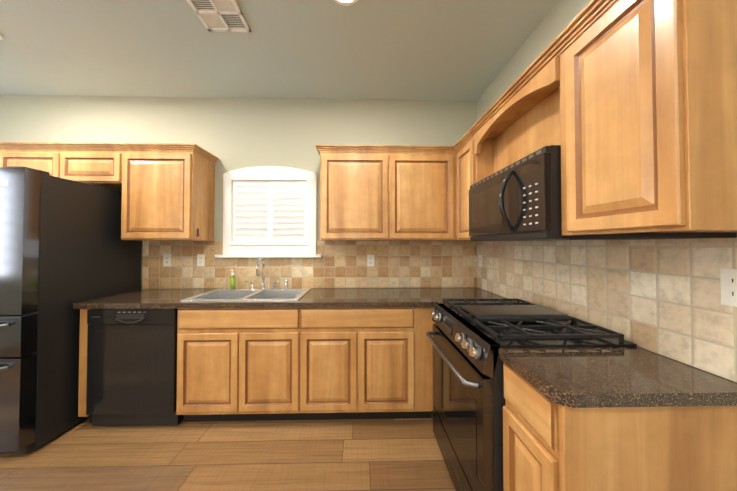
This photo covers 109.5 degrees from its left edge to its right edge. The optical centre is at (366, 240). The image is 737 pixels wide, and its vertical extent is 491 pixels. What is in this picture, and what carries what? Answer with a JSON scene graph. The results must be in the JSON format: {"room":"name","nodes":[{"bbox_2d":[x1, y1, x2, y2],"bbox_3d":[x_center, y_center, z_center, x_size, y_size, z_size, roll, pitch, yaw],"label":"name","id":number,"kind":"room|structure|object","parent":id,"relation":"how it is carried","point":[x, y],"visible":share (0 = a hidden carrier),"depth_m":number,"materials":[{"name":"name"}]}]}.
{"room":"kitchen","nodes":[
{"label":"kitchen","id":0,"kind":"room"},
{"bbox_2d":[0,411,455,490],"bbox_3d":[-1.690,1.370,-0.481,5.915,0.080,6.220,0,-1,-1],"label":"floor","id":1,"kind":"structure","parent":0,"point":[343,455],"depth_m":1.63,"materials":[{"name":"brown wood"}]},
{"bbox_2d":[0,166,140,453],"bbox_3d":[-2.580,0.459,1.995,0.905,1.825,0.921,0,-1,-1],"label":"refrigerator","id":2,"kind":"object","parent":1,"relation":"on","point":[64,247],"visible":0.92,"depth_m":1.74,"materials":[{"name":"black metal"}]},
{"bbox_2d":[86,308,182,425],"bbox_3d":[-1.697,0.938,2.160,0.615,0.872,0.615,0,-1,-1],"label":"dishwasher","id":3,"kind":"object","parent":1,"relation":"on","point":[131,367],"visible":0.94,"depth_m":1.87,"materials":[{"name":"black metal"}]},
{"bbox_2d":[290,307,417,419],"bbox_3d":[-0.096,0.937,2.217,0.881,0.876,0.627,0,-1,-1],"label":"base cabinet","id":4,"kind":"object","parent":1,"relation":"on","point":[361,362],"depth_m":1.91,"materials":[{"name":"brown wood"}]},
{"bbox_2d":[73,287,507,308],"bbox_3d":[-0.497,0.479,2.206,3.209,0.038,0.649,0,-1,-1],"label":"countertop","id":5,"kind":"structure","parent":4,"relation":"on","point":[315,297],"depth_m":2.01,"materials":[{"name":"brown stone"}]},
{"bbox_2d":[181,288,310,300],"bbox_3d":[-0.957,0.548,2.218,0.872,0.190,0.528,0,-1,-1],"label":"sink basin","id":6,"kind":"object","parent":5,"relation":"in","point":[256,294],"visible":0.48,"depth_m":2.38,"materials":[{"name":"white metal"}]},
{"bbox_2d":[230,269,235,288],"bbox_3d":[-1.246,0.365,2.426,0.048,0.182,0.054,0,-1,-1],"label":"soap bottle","id":7,"kind":"object","parent":6,"relation":"on","point":[232,281],"visible":1,"depth_m":2.41,"materials":[{"name":"green plastic"}]},
{"bbox_2d":[245,258,287,288],"bbox_3d":[-0.927,0.307,2.371,0.390,0.295,0.185,0,-1,-1],"label":"faucet","id":8,"kind":"object","parent":5,"relation":"on","point":[263,275],"visible":1,"depth_m":2.43,"materials":[{"name":"silver metal"}]},
{"bbox_2d":[418,307,434,417],"bbox_3d":[0.726,0.937,2.236,0.762,0.876,0.627,0,-1,-1],"label":"base cabinet","id":9,"kind":"object","parent":1,"relation":"on","point":[425,347],"depth_m":1.94,"materials":[{"name":"brown wood"}]},
{"bbox_2d":[433,299,515,306],"bbox_3d":[0.816,0.474,1.875,0.599,0.038,0.072,0,-1,-1],"label":"countertop","id":10,"kind":"structure","parent":9,"relation":"on","point":[435,301],"depth_m":1.94,"materials":[{"name":"brown stone"}]},
{"bbox_2d":[426,299,636,490],"bbox_3d":[0.759,0.875,1.445,0.710,0.975,0.761,0,-1,-1],"label":"range","id":11,"kind":"object","parent":1,"relation":"on","point":[468,339],"visible":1,"depth_m":1.22,"materials":[{"name":"black metal"}]},
{"bbox_2d":[503,362,736,490],"bbox_3d":[0.842,0.915,0.903,0.588,0.876,0.314,0,-1,-1],"label":"base cabinet","id":12,"kind":"object","parent":1,"relation":"on","point":[548,445],"depth_m":0.75,"materials":[{"name":"brown wood"}]},
{"bbox_2d":[499,347,736,407],"bbox_3d":[0.840,0.458,0.905,0.594,0.038,0.327,0,-1,-1],"label":"countertop","id":13,"kind":"structure","parent":12,"relation":"on","point":[605,377],"depth_m":0.82,"materials":[{"name":"brown stone"}]},
{"bbox_2d":[0,95,476,289],"bbox_3d":[-1.757,-0.004,2.582,5.715,2.770,0.140,0,-1,-1],"label":"wall","id":14,"kind":"structure","parent":0,"point":[231,134],"depth_m":2.54,"materials":[{"name":"beige paint"}]},
{"bbox_2d":[0,142,59,177],"bbox_3d":[-2.799,-0.624,2.323,0.500,0.300,0.347,0,-1,-1],"label":"upper cabinet","id":15,"kind":"object","parent":14,"relation":"attached to","point":[43,156],"depth_m":2.15,"materials":[{"name":"brown wood"}]},
{"bbox_2d":[60,143,119,189],"bbox_3d":[-2.299,-0.624,2.334,0.500,0.300,0.347,0,-1,-1],"label":"upper cabinet","id":16,"kind":"object","parent":14,"relation":"attached to","point":[99,166],"depth_m":2.16,"materials":[{"name":"brown wood"}]},
{"bbox_2d":[116,146,215,240],"bbox_3d":[-1.757,-0.386,2.342,0.584,0.776,0.347,0,-1,-1],"label":"upper cabinet","id":17,"kind":"object","parent":14,"relation":"attached to","point":[168,191],"depth_m":2.17,"materials":[{"name":"brown wood"}]},
{"bbox_2d":[215,254,321,257],"bbox_3d":[-0.933,0.152,2.497,1.000,0.028,0.059,0,-1,-1],"label":"window sill","id":18,"kind":"structure","parent":14,"relation":"attached to","point":[277,256],"depth_m":2.47,"materials":[{"name":"white"}]},
{"bbox_2d":[223,166,316,254],"bbox_3d":[-0.933,-0.288,2.588,0.893,0.855,0.174,0,-1,-1],"label":"window","id":19,"kind":"structure","parent":14,"relation":"in","point":[267,173],"depth_m":2.51,"materials":[{"name":"white"}]},
{"bbox_2d":[233,181,306,243],"bbox_3d":[-0.937,-0.273,2.553,0.721,0.612,0.047,0,-1,-1],"label":"window shutters","id":20,"kind":"object","parent":19,"relation":"attached to","point":[278,209],"visible":0.96,"depth_m":2.54,"materials":[{"name":"white wood"}]},
{"bbox_2d":[142,241,477,288],"bbox_3d":[-0.521,0.236,2.531,3.244,0.457,0.007,0,-1,-1],"label":"tile backsplash","id":21,"kind":"structure","parent":14,"relation":"attached to","point":[342,264],"depth_m":2.53,"materials":[{"name":"tile"}]},
{"bbox_2d":[163,254,170,265],"bbox_3d":[-1.907,0.194,2.492,0.070,0.114,0.008,0,-1,-1],"label":"electrical outlet","id":22,"kind":"object","parent":21,"relation":"attached to","point":[166,259],"visible":1,"depth_m":2.49,"materials":[{"name":"white plastic"}]},
{"bbox_2d":[197,254,204,265],"bbox_3d":[-1.588,0.194,2.499,0.070,0.114,0.008,0,-1,-1],"label":"electrical outlet","id":23,"kind":"object","parent":21,"relation":"attached to","point":[200,259],"visible":1,"depth_m":2.50,"materials":[{"name":"white plastic"}]},
{"bbox_2d":[367,255,373,266],"bbox_3d":[0.044,0.200,2.535,0.070,0.114,0.008,0,-1,-1],"label":"electrical outlet","id":24,"kind":"object","parent":21,"relation":"attached to","point":[370,260],"visible":1,"depth_m":2.53,"materials":[{"name":"white plastic"}]},
{"bbox_2d":[319,148,390,240],"bbox_3d":[-0.104,-0.385,2.379,0.585,0.776,0.346,0,-1,-1],"label":"upper cabinet","id":25,"kind":"object","parent":14,"relation":"attached to","point":[355,183],"depth_m":2.21,"materials":[{"name":"brown wood"}]},
{"bbox_2d":[391,148,454,240],"bbox_3d":[0.468,-0.385,2.392,0.559,0.776,0.346,0,-1,-1],"label":"upper cabinet","id":26,"kind":"object","parent":14,"relation":"attached to","point":[422,179],"depth_m":2.22,"materials":[{"name":"brown wood"}]},
{"bbox_2d":[0,0,557,100],"bbox_3d":[-1.690,-1.479,-0.434,5.915,0.080,6.220,0,-1,-1],"label":"ceiling","id":27,"kind":"structure","parent":0,"point":[456,50],"depth_m":1.90,"materials":[{"name":"grey paint"}]},
{"bbox_2d":[186,0,250,31],"bbox_3d":[-0.907,-1.399,1.598,0.280,0.014,0.280,0,-1,-1],"label":"ceiling vent","id":28,"kind":"object","parent":27,"relation":"in","point":[220,15],"visible":1,"depth_m":1.62,"materials":[{"name":"white metal"}]},
{"bbox_2d":[334,0,357,5],"bbox_3d":[-0.119,-1.401,1.466,0.170,0.012,0.170,0,-1,-1],"label":"recessed light","id":29,"kind":"object","parent":27,"relation":"in","point":[346,2],"visible":1,"depth_m":1.53,"materials":[{"name":"white glass"}]},
{"bbox_2d":[477,0,637,346],"bbox_3d":[1.216,-0.052,-0.343,0.100,2.770,6.120,0,-1,-1],"label":"wall","id":30,"kind":"structure","parent":0,"point":[558,18],"depth_m":1.75,"materials":[{"name":"beige paint"}]},
{"bbox_2d":[455,128,490,239],"bbox_3d":[0.937,-0.391,2.053,0.347,0.776,0.390,0,-1,-1],"label":"upper cabinet","id":31,"kind":"object","parent":30,"relation":"attached to","point":[472,153],"depth_m":1.97,"materials":[{"name":"brown wood"}]},
{"bbox_2d":[491,80,550,174],"bbox_3d":[1.020,-0.595,1.476,0.208,0.386,0.775,0,-1,-1],"label":"upper cabinet","id":32,"kind":"object","parent":30,"relation":"attached to","point":[526,129],"depth_m":1.50,"materials":[{"name":"brown wood"}]},
{"bbox_2d":[469,145,569,240],"bbox_3d":[0.887,-0.195,1.466,0.455,0.390,0.761,0,-1,-1],"label":"over-the-range microwave","id":33,"kind":"object","parent":32,"relation":"attached to","point":[519,200],"visible":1,"depth_m":1.25,"materials":[{"name":"black metal"}]},
{"bbox_2d":[474,238,736,382],"bbox_3d":[1.119,0.220,1.546,0.008,0.457,2.010,0,-1,-1],"label":"tile backsplash","id":34,"kind":"structure","parent":30,"relation":"attached to","point":[661,296],"depth_m":1.07,"materials":[{"name":"tile"}]},
{"bbox_2d":[478,255,481,266],"bbox_3d":[1.090,0.199,2.492,0.008,0.114,0.070,0,-1,-1],"label":"electrical outlet","id":35,"kind":"object","parent":34,"relation":"attached to","point":[479,260],"visible":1,"depth_m":2.49,"materials":[{"name":"white plastic"}]},
{"bbox_2d":[720,268,736,306],"bbox_3d":[1.128,0.146,0.793,0.008,0.114,0.070,0,-1,-1],"label":"electrical outlet","id":36,"kind":"object","parent":34,"relation":"attached to","point":[728,278],"visible":1,"depth_m":0.81,"materials":[{"name":"white plastic"}]},
{"bbox_2d":[547,0,736,239],"bbox_3d":[0.964,-0.410,0.874,0.347,0.776,0.420,0,-1,-1],"label":"upper cabinet","id":37,"kind":"object","parent":30,"relation":"attached to","point":[629,107],"depth_m":0.75,"materials":[{"name":"brown wood"}]}
]}

